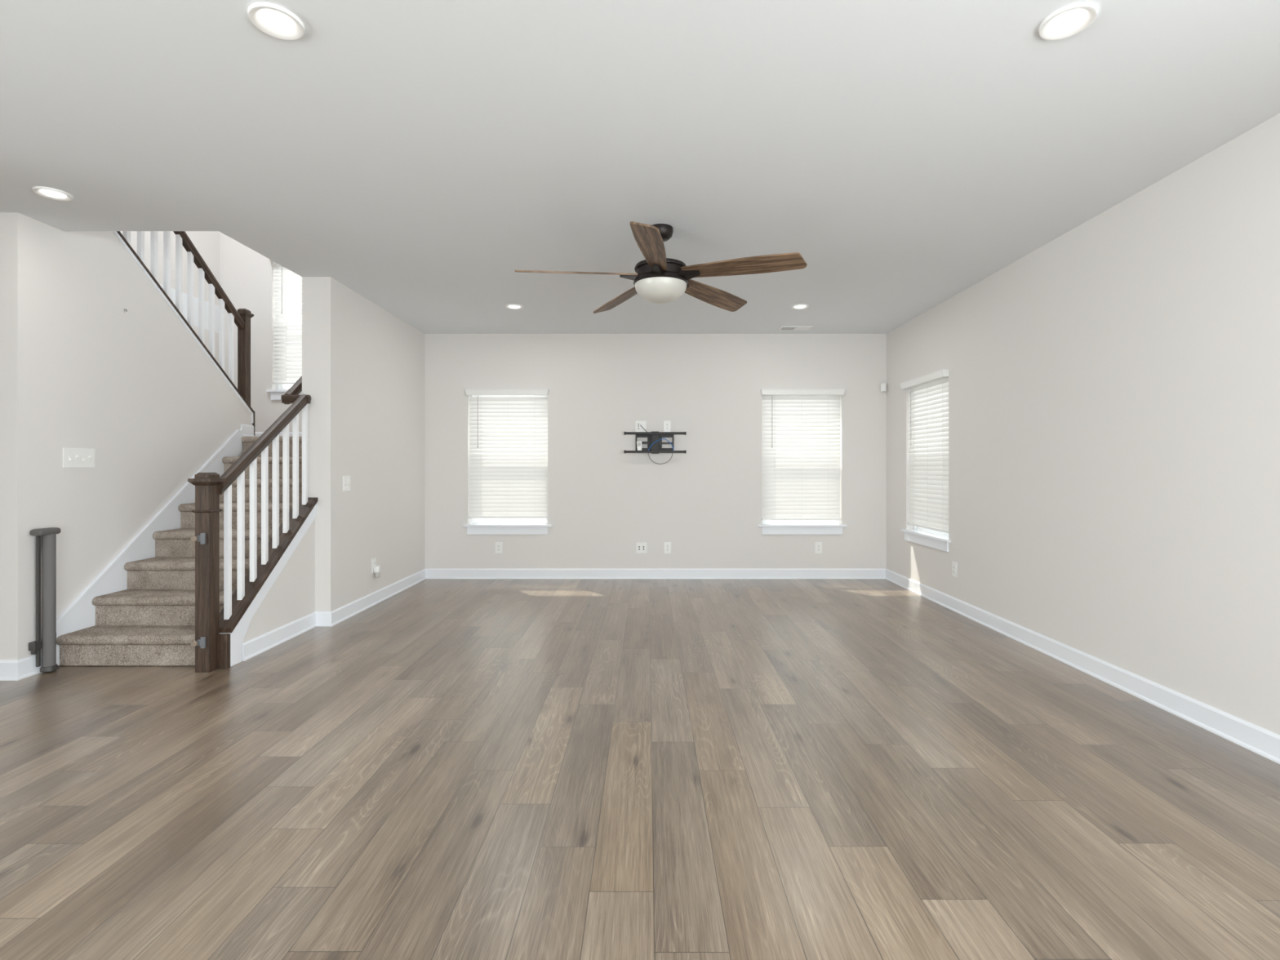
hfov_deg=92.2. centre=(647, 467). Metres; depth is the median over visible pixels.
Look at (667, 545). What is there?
wall outlet
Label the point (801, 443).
window blind
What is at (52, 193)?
recessed light
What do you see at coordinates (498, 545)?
wall outlet
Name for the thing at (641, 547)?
outlet
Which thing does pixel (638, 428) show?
outlet
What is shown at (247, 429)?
baseboard
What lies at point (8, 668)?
baseboard
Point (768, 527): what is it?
window
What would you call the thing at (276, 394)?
window
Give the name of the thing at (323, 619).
baseboard
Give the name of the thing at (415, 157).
ceiling
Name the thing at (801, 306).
recessed light
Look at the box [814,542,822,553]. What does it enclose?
wall outlet
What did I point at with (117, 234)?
trim
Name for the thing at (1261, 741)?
baseboard
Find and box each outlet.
[371,557,376,573]
[494,542,502,553]
[635,421,646,431]
[635,542,646,553]
[663,421,671,431]
[663,542,671,553]
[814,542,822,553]
[951,561,957,577]
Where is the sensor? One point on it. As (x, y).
(884, 385)
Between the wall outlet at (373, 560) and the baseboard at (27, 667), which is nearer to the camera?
the baseboard at (27, 667)
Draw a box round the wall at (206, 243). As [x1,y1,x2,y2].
[120,231,219,363]
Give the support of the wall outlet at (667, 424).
attached to the wall at (603, 500)
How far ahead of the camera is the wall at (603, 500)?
6.89 m
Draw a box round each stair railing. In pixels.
[116,231,254,435]
[187,376,317,672]
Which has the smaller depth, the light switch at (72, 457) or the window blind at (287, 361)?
the light switch at (72, 457)
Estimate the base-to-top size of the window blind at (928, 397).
1.458 m
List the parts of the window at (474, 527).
sash, sash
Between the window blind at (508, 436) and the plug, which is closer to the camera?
the plug
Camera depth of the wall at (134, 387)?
4.03 m
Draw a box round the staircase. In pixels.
[56,435,302,666]
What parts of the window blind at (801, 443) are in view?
rail, ladder cord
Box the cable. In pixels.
[648,438,673,450]
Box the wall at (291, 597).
[219,518,315,643]
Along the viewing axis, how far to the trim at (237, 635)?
4.13 m
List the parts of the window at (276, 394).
frame, sash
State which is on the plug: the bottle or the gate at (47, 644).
the bottle
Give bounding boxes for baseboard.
[0,660,17,680]
[17,653,42,679]
[240,423,302,436]
[242,568,426,661]
[425,568,885,578]
[884,568,1279,764]
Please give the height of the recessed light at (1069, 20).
0.017 m
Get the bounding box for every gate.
[28,527,61,672]
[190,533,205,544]
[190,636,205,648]
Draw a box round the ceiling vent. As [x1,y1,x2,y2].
[777,325,813,330]
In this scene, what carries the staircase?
on the floor
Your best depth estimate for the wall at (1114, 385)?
3.38 m
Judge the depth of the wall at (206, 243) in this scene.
6.51 m
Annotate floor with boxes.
[0,578,1279,959]
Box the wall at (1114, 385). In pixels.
[886,113,1279,735]
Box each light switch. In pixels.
[62,448,94,467]
[342,475,350,491]
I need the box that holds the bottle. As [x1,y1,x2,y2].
[374,573,379,577]
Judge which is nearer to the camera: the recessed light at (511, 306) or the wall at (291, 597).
the wall at (291, 597)
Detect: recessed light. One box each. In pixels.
[31,186,73,201]
[247,2,304,40]
[505,303,523,309]
[791,303,808,309]
[1038,2,1097,40]
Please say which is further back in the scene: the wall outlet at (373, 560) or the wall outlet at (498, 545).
the wall outlet at (498, 545)
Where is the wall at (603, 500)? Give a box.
[219,231,886,568]
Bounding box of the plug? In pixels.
[373,565,380,577]
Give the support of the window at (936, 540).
in the wall at (1114, 385)
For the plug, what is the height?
0.109 m
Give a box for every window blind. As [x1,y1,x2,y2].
[268,258,302,384]
[465,389,549,518]
[760,389,844,519]
[900,368,949,533]
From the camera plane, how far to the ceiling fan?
3.72 m
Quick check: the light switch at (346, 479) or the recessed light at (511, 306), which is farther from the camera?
the recessed light at (511, 306)
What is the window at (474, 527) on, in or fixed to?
in the wall at (603, 500)
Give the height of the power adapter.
0.104 m
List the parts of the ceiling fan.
blade, blade, blade arm, blade, blade arm, lamp shade, blade arm, blade, blade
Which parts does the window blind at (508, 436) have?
ladder cord, ladder cord, rail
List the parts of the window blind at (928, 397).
rail, ladder cord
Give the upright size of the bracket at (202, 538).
0.068 m
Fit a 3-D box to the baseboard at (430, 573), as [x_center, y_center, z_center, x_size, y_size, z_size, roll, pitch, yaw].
[0.091,1.188,6.883,5.164,0.113,0.021,0,0,0]
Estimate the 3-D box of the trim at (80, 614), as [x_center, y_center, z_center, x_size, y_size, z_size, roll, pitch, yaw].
[-3.688,0.445,4.699,0.024,1.599,1.803,0,0,0]
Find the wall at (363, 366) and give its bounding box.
[302,276,425,611]
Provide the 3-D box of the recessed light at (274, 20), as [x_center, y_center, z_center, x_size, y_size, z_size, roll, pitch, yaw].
[-1.243,-1.490,2.064,0.164,0.017,0.164,0,0,0]
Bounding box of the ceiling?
[0,0,1279,333]
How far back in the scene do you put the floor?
2.37 m
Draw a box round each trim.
[56,428,242,665]
[112,231,253,422]
[228,503,316,666]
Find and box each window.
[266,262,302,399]
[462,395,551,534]
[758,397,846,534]
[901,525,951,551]
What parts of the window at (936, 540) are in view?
frame, sash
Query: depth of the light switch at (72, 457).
3.98 m
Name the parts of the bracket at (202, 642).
hook plate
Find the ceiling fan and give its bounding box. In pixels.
[515,221,807,313]
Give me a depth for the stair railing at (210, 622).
4.02 m
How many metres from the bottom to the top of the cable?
0.141 m
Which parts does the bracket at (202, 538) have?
hook plate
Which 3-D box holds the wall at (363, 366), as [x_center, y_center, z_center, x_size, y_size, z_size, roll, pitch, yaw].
[-2.604,-0.127,5.867,0.226,2.743,2.053,0,0,0]
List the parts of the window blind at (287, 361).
rail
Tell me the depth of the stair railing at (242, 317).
5.15 m
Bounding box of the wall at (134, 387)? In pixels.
[0,212,252,666]
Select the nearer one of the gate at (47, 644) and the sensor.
the gate at (47, 644)
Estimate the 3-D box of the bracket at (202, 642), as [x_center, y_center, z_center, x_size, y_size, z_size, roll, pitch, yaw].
[-2.711,1.060,3.715,0.066,0.068,0.044,0,0,0]
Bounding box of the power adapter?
[636,440,641,450]
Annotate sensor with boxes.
[880,382,887,391]
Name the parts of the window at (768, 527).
sash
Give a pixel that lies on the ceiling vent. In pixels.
(783, 327)
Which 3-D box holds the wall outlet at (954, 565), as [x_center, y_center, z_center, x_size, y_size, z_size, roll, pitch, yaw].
[2.668,0.885,5.350,0.010,0.128,0.080,0,0,0]
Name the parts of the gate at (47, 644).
handle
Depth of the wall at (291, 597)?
4.52 m

